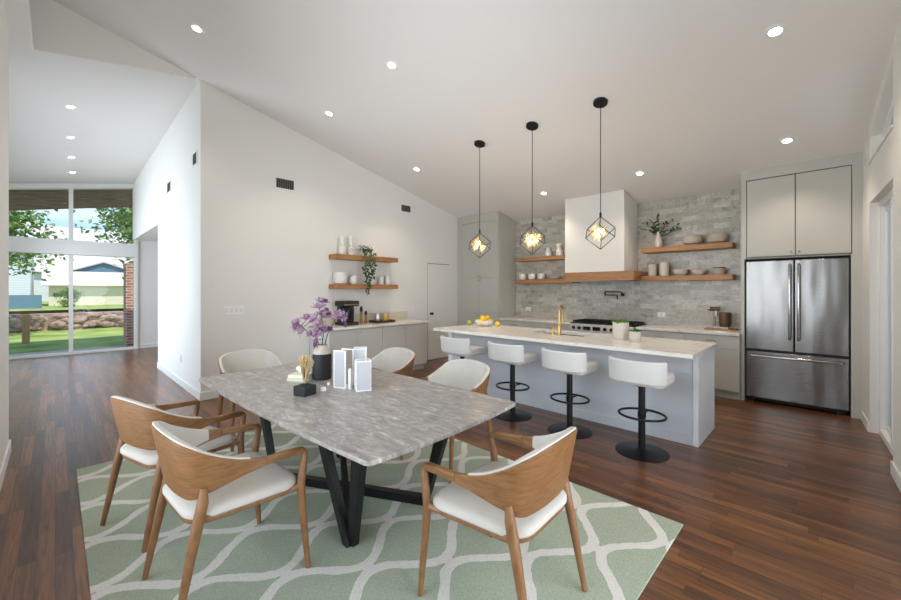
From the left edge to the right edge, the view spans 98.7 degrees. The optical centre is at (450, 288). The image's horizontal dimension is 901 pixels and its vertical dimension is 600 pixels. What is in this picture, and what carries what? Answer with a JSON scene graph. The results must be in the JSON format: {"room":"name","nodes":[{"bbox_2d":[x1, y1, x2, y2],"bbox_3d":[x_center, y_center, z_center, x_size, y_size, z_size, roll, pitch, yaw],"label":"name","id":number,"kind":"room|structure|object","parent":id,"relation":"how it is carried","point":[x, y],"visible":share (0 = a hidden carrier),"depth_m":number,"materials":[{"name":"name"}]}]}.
{"room":"dining room","nodes":[
{"label":"dining room","id":0,"kind":"room"},
{"bbox_2d":[0,0,8,466],"bbox_3d":[-1.798,-0.950,1.236,6.500,4.900,0.150,0,0,44],"label":"wall","id":1,"kind":"structure","parent":0,"point":[4,29],"depth_m":3.27,"materials":[{"name":"white paint"}]},
{"bbox_2d":[0,439,10,489],"bbox_3d":[-2.244,1.445,1.578,5.415,0.110,0.315,0,0,44],"label":"baseboard","id":2,"kind":"structure","parent":1,"relation":"attached to","point":[4,464],"depth_m":3.17,"materials":[{"name":"white"}]},
{"bbox_2d":[4,0,33,60],"bbox_3d":[-2.577,-2.410,1.677,6.030,0.320,0.890,0,0,44],"label":"trim","id":3,"kind":"structure","parent":1,"relation":"attached to","point":[18,13],"depth_m":3.59,"materials":[{"name":"white paint"}]},
{"bbox_2d":[34,225,132,301],"bbox_3d":[-51.181,-3.600,59.218,9.200,10.500,36.000,0,0,44],"label":"sky","id":4,"kind":"structure","parent":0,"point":[79,261],"depth_m":54.03,"materials":[{"name":"white"}]},
{"bbox_2d":[9,51,196,182],"bbox_3d":[-6.561,-2.560,6.639,6.575,0.831,2.705,0,0,44],"label":"ceiling","id":5,"kind":"structure","parent":0,"point":[122,114],"depth_m":5.82,"materials":[{"name":"white paint"}]},
{"bbox_2d":[138,240,157,343],"bbox_3d":[-7.158,0.135,10.592,0.150,2.730,2.280,0,0,44],"label":"wall","id":6,"kind":"structure","parent":0,"point":[147,250],"depth_m":9.89,"materials":[{"name":"white paint"}]},
{"bbox_2d":[142,231,157,241],"bbox_3d":[-5.895,0.085,9.416,3.600,2.830,2.195,0,0,44],"label":"wall","id":7,"kind":"structure","parent":0,"point":[154,236],"depth_m":9.24,"materials":[{"name":"white paint"}]},
{"bbox_2d":[132,84,197,389],"bbox_3d":[-5.701,-0.701,7.592,6.430,4.402,0.140,0,0,44],"label":"wall","id":8,"kind":"structure","parent":0,"point":[174,215],"depth_m":6.23,"materials":[{"name":"white paint"}]},
{"bbox_2d":[157,362,200,400],"bbox_3d":[-4.457,1.445,6.265,3.105,0.110,0.015,0,0,44],"label":"baseboard","id":9,"kind":"structure","parent":8,"relation":"attached to","point":[175,378],"depth_m":5.96,"materials":[{"name":"white"}]},
{"bbox_2d":[29,0,457,392],"bbox_3d":[-2.257,-0.968,6.410,0.145,4.936,8.400,0,0,44],"label":"wall","id":10,"kind":"structure","parent":0,"point":[264,249],"depth_m":5.89,"materials":[{"name":"white paint"}]},
{"bbox_2d":[201,391,218,400],"bbox_3d":[-2.758,1.445,5.791,0.015,0.110,1.685,0,0,44],"label":"baseboard","id":11,"kind":"structure","parent":10,"relation":"attached to","point":[208,395],"depth_m":5.25,"materials":[{"name":"white"}]},
{"bbox_2d":[224,306,243,314],"bbox_3d":[-3.065,0.303,5.480,0.011,0.118,0.245,0,0,44],"label":"light switch","id":12,"kind":"object","parent":10,"relation":"attached to","point":[228,310],"visible":1,"depth_m":5.47,"materials":[{"name":"white plastic"}]},
{"bbox_2d":[274,176,294,191],"bbox_3d":[-2.562,-1.625,5.994,0.012,0.190,0.320,0,0,44],"label":"air vent","id":13,"kind":"object","parent":10,"relation":"in","point":[281,183],"visible":1,"depth_m":5.99,"materials":[{"name":"white"}]},
{"bbox_2d":[329,254,397,262],"bbox_3d":[-1.518,-0.540,6.889,0.248,0.080,1.280,0,0,44],"label":"shelf","id":14,"kind":"object","parent":10,"relation":"attached to","point":[331,256],"visible":0.97,"depth_m":6.69,"materials":[{"name":"brown wood"}]},
{"bbox_2d":[338,237,345,253],"bbox_3d":[-1.837,-0.730,6.557,0.133,0.300,0.133,0,0,44],"label":"patterned vase","id":15,"kind":"object","parent":14,"relation":"on","point":[342,249],"visible":0.97,"depth_m":6.51,"materials":[{"name":"white ceramic"}]},
{"bbox_2d":[348,236,353,254],"bbox_3d":[-1.716,-0.742,6.678,0.114,0.324,0.110,0,0,44],"label":"patterned vase","id":16,"kind":"object","parent":14,"relation":"on","point":[350,247],"visible":0.95,"depth_m":6.64,"materials":[{"name":"white ceramic"}]},
{"bbox_2d":[356,245,376,295],"bbox_3d":[-1.493,-0.327,6.813,0.317,0.884,0.348,0,0,44],"label":"trailing plant","id":17,"kind":"object","parent":14,"relation":"on","point":[363,252],"visible":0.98,"depth_m":6.73,"materials":[{"name":"green plant"}]},
{"bbox_2d":[319,311,407,324],"bbox_3d":[-1.515,0.517,7.061,0.013,0.155,1.870,0,0,44],"label":"backsplash","id":18,"kind":"structure","parent":10,"relation":"attached to","point":[400,314],"depth_m":7.13,"materials":[{"name":"beige"}]},
{"bbox_2d":[329,284,397,288],"bbox_3d":[-1.518,-0.040,6.889,0.248,0.080,1.280,0,0,44],"label":"shelf","id":19,"kind":"object","parent":10,"relation":"attached to","point":[331,286],"visible":0.96,"depth_m":6.66,"materials":[{"name":"brown wood"}]},
{"bbox_2d":[333,272,346,283],"bbox_3d":[-1.865,-0.180,6.529,0.220,0.200,0.220,0,0,44],"label":"pot","id":20,"kind":"object","parent":19,"relation":"on","point":[338,277],"visible":0.94,"depth_m":6.44,"materials":[{"name":"white ceramic"}]},
{"bbox_2d":[427,263,447,359],"bbox_3d":[-0.258,0.479,8.349,0.008,2.042,0.642,0,0,44],"label":"trim","id":21,"kind":"structure","parent":10,"relation":"attached to","point":[427,263],"depth_m":8.12,"materials":[{"name":"grey"}]},
{"bbox_2d":[428,264,448,359],"bbox_3d":[-0.228,0.480,8.320,0.088,2.020,0.630,0,0,44],"label":"door","id":22,"kind":"structure","parent":10,"relation":"in","point":[438,275],"depth_m":8.31,"materials":[{"name":"white paint"}]},
{"bbox_2d":[0,347,900,599],"bbox_3d":[-2.063,1.560,6.219,13.850,0.120,8.400,0,0,44],"label":"floor","id":23,"kind":"structure","parent":0,"point":[779,501],"depth_m":3.00,"materials":[{"name":"brown wood"}]},
{"bbox_2d":[310,327,381,363],"bbox_3d":[-1.709,1.067,6.397,0.626,0.865,0.990,0,0,44],"label":"base cabinet","id":24,"kind":"object","parent":23,"relation":"on","point":[371,338],"visible":0.44,"depth_m":6.17,"materials":[{"name":"grey paint"}]},
{"bbox_2d":[76,423,682,599],"bbox_3d":[-0.807,1.493,2.820,3.780,0.012,2.660,0,0,44],"label":"area rug","id":25,"kind":"object","parent":23,"relation":"on","point":[623,544],"visible":0.65,"depth_m":2.23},
{"bbox_2d":[100,395,245,552],"bbox_3d":[-1.821,1.071,2.571,0.622,0.836,0.616,0,0,28],"label":"dining chair","id":26,"kind":"object","parent":25,"relation":"on","point":[133,418],"visible":0.79,"depth_m":2.34,"materials":[{"name":"brown wood"}]},
{"bbox_2d":[111,395,201,417],"bbox_3d":[-1.891,0.796,2.441,0.588,0.287,0.302,0,0,28],"label":"chair back","id":27,"kind":"object","parent":26,"relation":"on","point":[123,407],"depth_m":2.27,"materials":[{"name":"wood"}]},
{"bbox_2d":[141,421,310,599],"bbox_3d":[-1.180,1.071,2.040,0.622,0.836,0.616,0,0,40],"label":"dining chair","id":28,"kind":"object","parent":25,"relation":"on","point":[201,486],"visible":1,"depth_m":1.85,"materials":[{"name":"brown wood"}]},
{"bbox_2d":[152,421,250,458],"bbox_3d":[-1.276,0.796,1.927,0.588,0.287,0.302,0,0,40],"label":"cushion","id":29,"kind":"object","parent":28,"relation":"on","point":[171,441],"depth_m":1.79,"materials":[{"name":"beige fabric"}]},
{"bbox_2d":[217,349,284,451],"bbox_3d":[-2.000,1.071,3.960,0.616,0.836,0.622,0,0,44],"label":"dining chair","id":30,"kind":"object","parent":25,"relation":"on","point":[249,359],"visible":0.41,"depth_m":4.10,"materials":[{"name":"fabric"}]},
{"bbox_2d":[219,349,283,373],"bbox_3d":[-2.106,0.796,4.064,0.302,0.287,0.588,0,0,44],"label":"chair back","id":31,"kind":"object","parent":30,"relation":"on","point":[249,359],"depth_m":4.14,"materials":[{"name":"beige fabric"}]},
{"bbox_2d":[198,360,514,547],"bbox_3d":[-0.844,1.119,2.912,2.440,0.737,1.260,0,0,42],"label":"dining table","id":32,"kind":"object","parent":25,"relation":"on","point":[400,415],"visible":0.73,"depth_m":2.43,"materials":[{"name":"grey stone"}]},
{"bbox_2d":[293,355,315,396],"bbox_3d":[-1.026,0.610,2.737,0.132,0.280,0.121,0,0,26],"label":"sculpture","id":33,"kind":"object","parent":32,"relation":"on","point":[304,389],"visible":1,"depth_m":2.72,"materials":[{"name":"plant"}]},
{"bbox_2d":[312,344,331,380],"bbox_3d":[-1.073,0.608,3.235,0.156,0.285,0.156,0,0,44],"label":"flower vase","id":34,"kind":"object","parent":32,"relation":"on","point":[322,356],"visible":0.97,"depth_m":3.17,"materials":[{"name":"ceramic"}]},
{"bbox_2d":[289,313,319,344],"bbox_3d":[-1.206,0.436,3.227,0.275,0.469,0.162,0,0,3],"label":"stem","id":35,"kind":"object","parent":34,"relation":"in","point":[295,322],"visible":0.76,"depth_m":3.22,"materials":[{"name":"purple"}]},
{"bbox_2d":[308,297,332,348],"bbox_3d":[-1.089,0.369,3.233,0.160,0.602,0.179,0,0,44],"label":"stem","id":36,"kind":"object","parent":34,"relation":"in","point":[326,313],"visible":0.96,"depth_m":3.21,"materials":[{"name":"purple"}]},
{"bbox_2d":[324,309,347,344],"bbox_3d":[-0.951,0.420,3.250,0.210,0.501,0.134,0,0,20],"label":"stem","id":37,"kind":"object","parent":34,"relation":"in","point":[339,314],"visible":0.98,"depth_m":3.22,"materials":[{"name":"purple"}]},
{"bbox_2d":[334,348,353,388],"bbox_3d":[-0.820,0.608,2.972,0.110,0.285,0.104,0,0,22],"label":"lantern","id":38,"kind":"object","parent":32,"relation":"on","point":[339,355],"visible":0.99,"depth_m":2.93,"materials":[{"name":"glass"}]},
{"bbox_2d":[354,347,366,360],"bbox_3d":[-0.718,0.608,3.069,0.100,0.285,0.094,0,0,-8],"label":"lantern","id":39,"kind":"object","parent":32,"relation":"on","point":[359,352],"visible":0.52,"depth_m":3.03,"materials":[{"name":"glass"}]},
{"bbox_2d":[354,358,370,391],"bbox_3d":[-0.653,0.639,2.884,0.112,0.222,0.102,0,0,-20],"label":"lantern","id":40,"kind":"object","parent":32,"relation":"on","point":[362,369],"visible":1,"depth_m":2.84,"materials":[{"name":"white plastic"}]},
{"bbox_2d":[368,347,414,376],"bbox_3d":[-0.729,1.071,4.087,0.622,0.836,0.616,0,0,43],"label":"dining chair","id":41,"kind":"object","parent":25,"relation":"on","point":[397,360],"visible":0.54,"depth_m":4.31,"materials":[{"name":"fabric"}]},
{"bbox_2d":[400,359,491,483],"bbox_3d":[-0.007,1.071,3.366,0.622,0.836,0.616,0,0,44],"label":"dining chair","id":42,"kind":"object","parent":25,"relation":"on","point":[466,374],"visible":0.42,"depth_m":3.54,"materials":[{"name":"fabric"}]},
{"bbox_2d":[427,359,489,390],"bbox_3d":[0.097,0.796,3.472,0.588,0.287,0.302,0,0,44],"label":"cushion","id":43,"kind":"object","parent":42,"relation":"on","point":[466,374],"depth_m":3.58,"materials":[{"name":"beige fabric"}]},
{"bbox_2d":[418,426,587,599],"bbox_3d":[0.271,1.071,1.909,0.616,0.836,0.622,0,0,41],"label":"dining chair","id":44,"kind":"object","parent":25,"relation":"on","point":[512,503],"visible":1,"depth_m":1.70,"materials":[{"name":"brown wood"}]},
{"bbox_2d":[468,426,575,474],"bbox_3d":[0.382,0.796,1.811,0.302,0.287,0.588,0,0,41],"label":"cushion","id":45,"kind":"object","parent":44,"relation":"on","point":[552,454],"depth_m":1.66,"materials":[{"name":"beige fabric"}]},
{"bbox_2d":[382,323,426,369],"bbox_3d":[-1.009,1.067,7.112,0.626,0.865,1.010,0,0,44],"label":"base cabinet","id":46,"kind":"object","parent":23,"relation":"on","point":[413,337],"visible":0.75,"depth_m":6.99,"materials":[{"name":"grey paint"}]},
{"bbox_2d":[309,319,428,330],"bbox_3d":[-1.344,0.614,6.760,0.640,0.037,2.060,0,0,44],"label":"countertop","id":47,"kind":"structure","parent":46,"relation":"on","point":[400,321],"depth_m":6.54,"materials":[{"name":"white stone"}]},
{"bbox_2d":[335,300,358,325],"bbox_3d":[-1.720,0.395,6.415,0.325,0.400,0.300,0,0,44],"label":"coffee maker","id":48,"kind":"object","parent":47,"relation":"on","point":[347,307],"visible":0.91,"depth_m":6.31,"materials":[{"name":"black plastic"}]},
{"bbox_2d":[440,335,483,358],"bbox_3d":[0.149,1.064,5.155,0.497,0.872,0.494,0,0,44],"label":"bar stool","id":49,"kind":"object","parent":23,"relation":"on","point":[462,348],"visible":0.51,"depth_m":4.96,"materials":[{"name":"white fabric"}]},
{"bbox_2d":[458,211,515,325],"bbox_3d":[0.777,-0.052,8.575,1.152,3.104,0.640,0,0,44],"label":"tall cabinet","id":50,"kind":"object","parent":23,"relation":"on","point":[486,284],"visible":0.79,"depth_m":8.27,"materials":[{"name":"grey paint"}]},
{"bbox_2d":[488,341,536,421],"bbox_3d":[0.728,1.064,4.588,0.497,0.872,0.494,0,0,44],"label":"bar stool","id":51,"kind":"object","parent":23,"relation":"on","point":[513,355],"visible":0.98,"depth_m":4.46,"materials":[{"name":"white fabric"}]},
{"bbox_2d":[499,320,532,327],"bbox_3d":[1.480,1.070,7.904,0.785,0.860,0.615,0,0,44],"label":"base cabinet","id":52,"kind":"object","parent":23,"relation":"on","point":[502,322],"visible":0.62,"depth_m":7.68,"materials":[{"name":"grey paint"}]},
{"bbox_2d":[532,322,569,330],"bbox_3d":[2.039,1.070,7.356,0.780,0.860,0.615,0,0,44],"label":"base cabinet","id":53,"kind":"object","parent":23,"relation":"on","point":[534,324],"visible":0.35,"depth_m":7.18,"materials":[{"name":"grey paint"}]},
{"bbox_2d":[499,316,574,324],"bbox_3d":[1.762,0.615,7.638,1.570,0.040,0.600,0,0,44],"label":"countertop","id":54,"kind":"structure","parent":53,"relation":"on","point":[524,319],"depth_m":7.55,"materials":[{"name":"white stone"}]},
{"bbox_2d":[541,348,597,438],"bbox_3d":[1.250,1.064,4.078,0.497,0.872,0.494,0,0,44],"label":"bar stool","id":55,"kind":"object","parent":23,"relation":"on","point":[569,363],"visible":0.96,"depth_m":3.97,"materials":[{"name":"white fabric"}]},
{"bbox_2d":[448,332,713,446],"bbox_3d":[1.405,1.060,5.069,3.315,0.880,0.730,0,0,44],"label":"kitchen island","id":56,"kind":"object","parent":23,"relation":"on","point":[687,403],"visible":0.48,"depth_m":4.22,"materials":[{"name":"white paint"}]},
{"bbox_2d":[433,324,717,358],"bbox_3d":[1.313,0.599,4.964,3.350,0.037,1.070,0,0,44],"label":"island countertop","id":57,"kind":"structure","parent":56,"relation":"on","point":[688,349],"depth_m":4.36,"materials":[{"name":"white stone"}]},
{"bbox_2d":[551,305,563,335],"bbox_3d":[1.366,0.389,4.926,0.131,0.382,0.185,0,0,32],"label":"faucet","id":58,"kind":"object","parent":57,"relation":"on","point":[560,306],"visible":1,"depth_m":4.85,"materials":[{"name":"gold metal"}]},
{"bbox_2d":[611,319,629,339],"bbox_3d":[1.957,0.458,4.458,0.204,0.243,0.207,0,0,44],"label":"potted succulent","id":59,"kind":"object","parent":57,"relation":"on","point":[620,328],"visible":1,"depth_m":4.39,"materials":[{"name":"ceramic"}]},
{"bbox_2d":[629,329,641,341],"bbox_3d":[2.031,0.507,4.265,0.145,0.146,0.144,0,0,44],"label":"potted succulent","id":60,"kind":"object","parent":57,"relation":"on","point":[635,334],"visible":1,"depth_m":4.22,"materials":[{"name":"ceramic"}]},
{"bbox_2d":[570,318,646,333],"bbox_3d":[2.693,1.025,6.666,1.080,0.950,0.667,0,0,44],"label":"range","id":61,"kind":"object","parent":23,"relation":"on","point":[581,325],"visible":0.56,"depth_m":6.56,"materials":[{"name":"silver metal"}]},
{"bbox_2d":[570,321,646,326],"bbox_3d":[2.713,0.593,6.686,1.080,0.015,0.590,0,0,44],"label":"cooktop","id":62,"kind":"object","parent":61,"relation":"in","point":[577,323],"depth_m":6.55,"materials":[{"name":"black metal"}]},
{"bbox_2d":[608,356,674,462],"bbox_3d":[1.754,1.064,3.556,0.497,0.872,0.494,0,0,44],"label":"bar stool","id":63,"kind":"object","parent":23,"relation":"on","point":[642,375],"visible":1,"depth_m":3.45,"materials":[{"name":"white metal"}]},
{"bbox_2d":[641,330,684,339],"bbox_3d":[3.359,1.070,6.064,0.675,0.860,0.615,0,0,44],"label":"base cabinet","id":64,"kind":"object","parent":23,"relation":"on","point":[645,333],"visible":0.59,"depth_m":5.82,"materials":[{"name":"grey paint"}]},
{"bbox_2d":[685,333,740,399],"bbox_3d":[3.831,1.070,5.602,0.645,0.860,0.615,0,0,44],"label":"base cabinet","id":65,"kind":"object","parent":23,"relation":"on","point":[727,355],"visible":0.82,"depth_m":5.28,"materials":[{"name":"grey paint"}]},
{"bbox_2d":[636,324,740,335],"bbox_3d":[3.595,0.615,5.843,1.320,0.040,0.600,0,0,44],"label":"countertop","id":66,"kind":"structure","parent":65,"relation":"on","point":[698,330],"depth_m":5.69,"materials":[{"name":"white stone"}]},
{"bbox_2d":[704,327,737,330],"bbox_3d":[3.936,0.584,5.635,0.380,0.022,0.220,0,0,44],"label":"wooden board","id":67,"kind":"object","parent":66,"relation":"on","point":[706,328],"visible":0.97,"depth_m":5.57,"materials":[{"name":"brown wood"}]},
{"bbox_2d":[707,307,731,328],"bbox_3d":[3.918,0.418,5.640,0.292,0.309,0.155,0,0,36],"label":"canister","id":68,"kind":"object","parent":67,"relation":"on","point":[725,318],"visible":1,"depth_m":5.57,"materials":[{"name":"brown wood"}]},
{"bbox_2d":[746,258,849,414],"bbox_3d":[4.473,0.565,5.025,0.980,1.870,0.520,0,0,44],"label":"refrigerator","id":69,"kind":"object","parent":23,"relation":"on","point":[798,311],"visible":1,"depth_m":4.85,"materials":[{"name":"grey"}]},
{"bbox_2d":[741,152,861,418],"bbox_3d":[4.502,-0.042,5.015,1.125,3.083,0.515,0,0,44],"label":"tall cabinet","id":70,"kind":"object","parent":23,"relation":"on","point":[811,209],"visible":0.98,"depth_m":4.77,"materials":[{"name":"grey paint"}]},
{"bbox_2d":[53,0,900,221],"bbox_3d":[0.752,-2.476,3.462,8.570,2.119,8.400,0,0,44],"label":"ceiling","id":71,"kind":"structure","parent":0,"point":[698,96],"depth_m":4.26,"materials":[{"name":"white paint"}]},
{"bbox_2d":[189,22,204,33],"bbox_3d":[-2.788,-2.868,4.256,0.145,0.038,0.149,0,0,-39],"label":"recessed light","id":72,"kind":"object","parent":71,"relation":"in","point":[197,28],"visible":1,"depth_m":4.24,"materials":[{"name":"white plastic"}]},
{"bbox_2d":[385,60,398,69],"bbox_3d":[-0.654,-2.502,4.321,0.145,0.038,0.149,0,0,-39],"label":"recessed light","id":73,"kind":"object","parent":71,"relation":"in","point":[391,64],"visible":1,"depth_m":4.31,"materials":[{"name":"white plastic"}]},
{"bbox_2d":[469,140,490,257],"bbox_3d":[0.422,-1.284,5.591,0.352,1.682,0.328,0,0,44],"label":"pendant lamp","id":74,"kind":"object","parent":71,"relation":"hanging from","point":[478,143],"visible":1,"depth_m":5.58,"materials":[{"name":"black metal"}]},
{"bbox_2d":[520,121,544,254],"bbox_3d":[1.051,-1.284,4.975,0.354,1.682,0.312,0,0,44],"label":"pendant lamp","id":75,"kind":"object","parent":71,"relation":"hanging from","point":[531,239],"visible":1,"depth_m":4.97,"materials":[{"name":"black metal"}]},
{"bbox_2d":[585,97,615,249],"bbox_3d":[1.687,-1.284,4.353,0.350,1.682,0.335,0,0,44],"label":"pendant lamp","id":76,"kind":"object","parent":71,"relation":"hanging from","point":[600,102],"visible":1,"depth_m":4.34,"materials":[{"name":"black metal"}]},
{"bbox_2d":[764,23,786,37],"bbox_3d":[2.689,-2.135,3.203,0.145,0.038,0.149,0,0,-39],"label":"recessed light","id":77,"kind":"object","parent":71,"relation":"in","point":[775,30],"visible":1,"depth_m":3.19,"materials":[{"name":"white plastic"}]},
{"bbox_2d":[769,28,781,35],"bbox_3d":[2.687,-2.127,3.201,0.082,0.002,0.082,0,-13,44],"label":"diffuser","id":78,"kind":"object","parent":77,"relation":"attached to","point":[776,31],"depth_m":3.20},
{"bbox_2d":[515,189,849,329],"bbox_3d":[2.960,0.005,7.039,6.720,2.990,0.200,0,0,44],"label":"wall","id":79,"kind":"structure","parent":0,"point":[685,303],"depth_m":6.42,"materials":[{"name":"tile"}]},
{"bbox_2d":[515,255,564,261],"bbox_3d":[1.904,-0.605,7.722,1.295,0.070,0.298,0,0,44],"label":"shelf","id":80,"kind":"object","parent":79,"relation":"attached to","point":[558,257],"visible":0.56,"depth_m":7.70,"materials":[{"name":"brown wood"}]},
{"bbox_2d":[515,279,579,283],"bbox_3d":[1.904,-0.150,7.722,1.295,0.080,0.298,0,0,44],"label":"shelf","id":81,"kind":"object","parent":79,"relation":"attached to","point":[535,281],"visible":0.75,"depth_m":7.65,"materials":[{"name":"brown wood"}]},
{"bbox_2d":[564,189,646,281],"bbox_3d":[2.679,-0.866,6.730,1.190,1.473,0.625,0,0,44],"label":"range hood","id":82,"kind":"object","parent":79,"relation":"attached to","point":[616,261],"visible":0.9,"depth_m":6.52,"materials":[{"name":"white paint"}]},
{"bbox_2d":[641,242,735,253],"bbox_3d":[3.656,-0.630,6.006,1.220,0.080,0.298,0,0,44],"label":"shelf","id":83,"kind":"object","parent":79,"relation":"attached to","point":[722,245],"visible":1,"depth_m":5.87,"materials":[{"name":"brown wood"}]},
{"bbox_2d":[654,232,662,246],"bbox_3d":[3.385,-0.800,6.301,0.124,0.260,0.124,0,0,44],"label":"bud vase","id":84,"kind":"object","parent":83,"relation":"on","point":[658,242],"visible":0.94,"depth_m":6.26,"materials":[{"name":"beige ceramic"}]},
{"bbox_2d":[639,213,680,236],"bbox_3d":[3.384,-1.013,6.281,0.189,0.428,0.623,0,0,-38],"label":"leafy sprig","id":85,"kind":"object","parent":84,"relation":"in","point":[666,223],"visible":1,"depth_m":6.28,"materials":[{"name":"green"}]},
{"bbox_2d":[682,235,702,244],"bbox_3d":[3.714,-0.745,5.936,0.270,0.150,0.270,0,0,44],"label":"round bowl","id":86,"kind":"object","parent":83,"relation":"on","point":[688,239],"visible":0.87,"depth_m":5.84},
{"bbox_2d":[706,232,727,242],"bbox_3d":[3.939,-0.745,5.716,0.270,0.150,0.270,0,0,44],"label":"round bowl","id":87,"kind":"object","parent":83,"relation":"on","point":[719,237],"visible":0.92,"depth_m":5.62,"materials":[{"name":"ceramic"}]},
{"bbox_2d":[641,274,735,280],"bbox_3d":[3.656,-0.170,6.005,1.219,0.080,0.298,0,0,44],"label":"shelf","id":88,"kind":"object","parent":79,"relation":"attached to","point":[718,276],"visible":1,"depth_m":5.87,"materials":[{"name":"brown wood"}]},
{"bbox_2d":[648,264,656,275],"bbox_3d":[3.307,-0.305,6.335,0.120,0.190,0.120,0,0,44],"label":"canister","id":89,"kind":"object","parent":88,"relation":"on","point":[652,268],"visible":0.86,"depth_m":6.29,"materials":[{"name":"beige ceramic"}]},
{"bbox_2d":[659,262,668,275],"bbox_3d":[3.432,-0.318,6.213,0.136,0.215,0.136,0,0,44],"label":"canister","id":90,"kind":"object","parent":88,"relation":"on","point":[663,266],"visible":0.98,"depth_m":6.16,"materials":[{"name":"beige ceramic"}]},
{"bbox_2d":[862,15,900,473],"bbox_3d":[2.740,-0.879,2.052,0.160,4.757,7.650,0,0,41],"label":"wall","id":91,"kind":"structure","parent":0,"point":[883,174],"depth_m":3.76,"materials":[{"name":"white paint"}]},
{"bbox_2d":[867,124,893,164],"bbox_3d":[3.974,-1.312,3.591,0.016,0.025,1.270,0,0,41],"label":"trim","id":92,"kind":"structure","parent":91,"relation":"attached to","point":[891,127],"depth_m":3.46,"materials":[{"name":"white"}]},
{"bbox_2d":[861,410,900,491],"bbox_3d":[3.634,1.445,3.203,0.018,0.110,3.260,0,0,41],"label":"baseboard","id":93,"kind":"structure","parent":91,"relation":"attached to","point":[894,472],"depth_m":3.07,"materials":[{"name":"white"}]},
{"bbox_2d":[879,189,892,455],"bbox_3d":[4.063,0.300,3.526,0.075,2.400,1.230,0,0,41],"label":"door","id":94,"kind":"structure","parent":91,"relation":"in","point":[885,204],"depth_m":3.90,"materials":[{"name":"white"}]},
{"bbox_2d":[881,100,892,139],"bbox_3d":[4.062,-1.601,3.513,0.060,0.562,1.210,0,0,41],"label":"window","id":95,"kind":"structure","parent":91,"relation":"in","point":[889,120],"depth_m":3.76,"materials":[{"name":"white"}]},
{"bbox_3d":[-6.961,-0.975,5.662,7.370,4.950,0.750,0,0,44],"label":"wall","id":96,"kind":"structure","parent":0,"visible":0},
{"bbox_2d":[9,183,137,359],"bbox_3d":[-8.792,-0.574,8.893,0.232,4.148,2.505,0,0,44],"label":"window","id":97,"kind":"structure","parent":96,"relation":"in","point":[70,247],"depth_m":8.89,"materials":[{"name":"white"}]},
{"label":"outside","id":98,"kind":"structure","parent":0,"visible":0},
{"bbox_2d":[9,301,123,353],"bbox_3d":[-43.851,1.875,42.942,97.250,0.450,120.000,0,0,44],"label":"lawn","id":99,"kind":"structure","parent":98,"point":[46,340],"depth_m":13.16,"materials":[{"name":"plant"}]},
{"bbox_2d":[9,220,39,294],"bbox_3d":[-47.574,-2.550,32.172,10.200,8.400,18.400,0,0,44],"label":"house","id":100,"kind":"structure","parent":99,"relation":"on","point":[19,284],"depth_m":34.91,"materials":[{"name":"white"}]},
{"bbox_2d":[9,295,41,308],"bbox_3d":[-41.151,1.075,26.582,0.200,1.150,18.000,0,0,44],"label":"privacy fence","id":101,"kind":"object","parent":99,"relation":"on","point":[15,301],"visible":0.8,"depth_m":32.27,"materials":[{"name":"blue stone"}]},
{"bbox_2d":[9,209,73,280],"bbox_3d":[-16.733,-1.218,12.480,5.892,5.759,5.858,0,0,17],"label":"tree","id":102,"kind":"object","parent":99,"relation":"on","point":[15,217],"visible":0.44,"depth_m":13.54,"materials":[{"name":"green plant"}]},
{"bbox_2d":[9,312,122,332],"bbox_3d":[-15.356,1.330,15.738,0.422,0.822,15.364,0,0,44],"label":"rubble stones","id":103,"kind":"object","parent":99,"relation":"on","point":[80,322],"visible":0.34,"depth_m":15.67},
{"bbox_2d":[9,308,122,343],"bbox_3d":[-14.110,1.155,10.318,0.160,0.990,23.000,0,0,44],"label":"rail fence","id":104,"kind":"object","parent":99,"relation":"on","point":[25,314],"visible":0.34,"depth_m":11.66,"materials":[{"name":"brown paint"}]},
{"bbox_2d":[10,311,122,331],"bbox_3d":[-16.847,1.325,15.098,0.600,0.650,30.000,0,0,44],"label":"wall","id":105,"kind":"structure","parent":99,"relation":"on","point":[46,325],"depth_m":15.55,"materials":[{"name":"stone"}]},
{"bbox_2d":[48,288,87,306],"bbox_3d":[-35.001,0.987,35.594,2.153,2.215,2.400,0,0,16],"label":"shrub","id":106,"kind":"object","parent":99,"relation":"on","point":[65,302],"visible":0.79,"depth_m":35.38,"materials":[{"name":"green plant"}]},
{"bbox_2d":[41,271,122,305],"bbox_3d":[-33.886,-0.100,46.865,7.200,3.500,21.450,0,0,44],"label":"house","id":107,"kind":"structure","parent":99,"relation":"on","point":[103,288],"depth_m":39.86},
{"bbox_2d":[73,261,122,272],"bbox_3d":[-46.113,-0.925,51.316,6.300,5.150,7.800,0,0,44],"label":"gable","id":108,"kind":"object","parent":107,"relation":"attached to","point":[103,266],"visible":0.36,"depth_m":49.06,"materials":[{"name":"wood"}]},
{"bbox_2d":[73,207,132,278],"bbox_3d":[-16.952,-3.541,22.837,8.154,10.398,10.669,0,0,1],"label":"tree","id":109,"kind":"object","parent":99,"relation":"on","point":[123,215],"visible":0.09,"depth_m":20.46,"materials":[{"name":"green plant"}]},
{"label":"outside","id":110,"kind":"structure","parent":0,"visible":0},
{"bbox_2d":[9,189,131,210],"bbox_3d":[-10.053,-2.379,9.844,2.900,1.807,8.000,0,0,44],"label":"porch roof","id":111,"kind":"structure","parent":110,"point":[86,198],"depth_m":10.06,"materials":[{"name":"brown"}]},
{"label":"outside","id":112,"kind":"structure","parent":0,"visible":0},
{"bbox_2d":[9,345,128,355],"bbox_3d":[-26.259,1.675,-7.877,1.300,0.250,72.000,0,0,44],"label":"patio","id":113,"kind":"structure","parent":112,"point":[120,345],"depth_m":9.75,"materials":[{"name":"grey concrete"}]},
{"bbox_2d":[123,263,132,345],"bbox_3d":[-8.798,0.425,10.883,0.560,2.250,0.560,0,0,44],"label":"brick pillar","id":114,"kind":"structure","parent":113,"relation":"on","point":[127,267],"depth_m":10.56,"materials":[{"name":"brick"}]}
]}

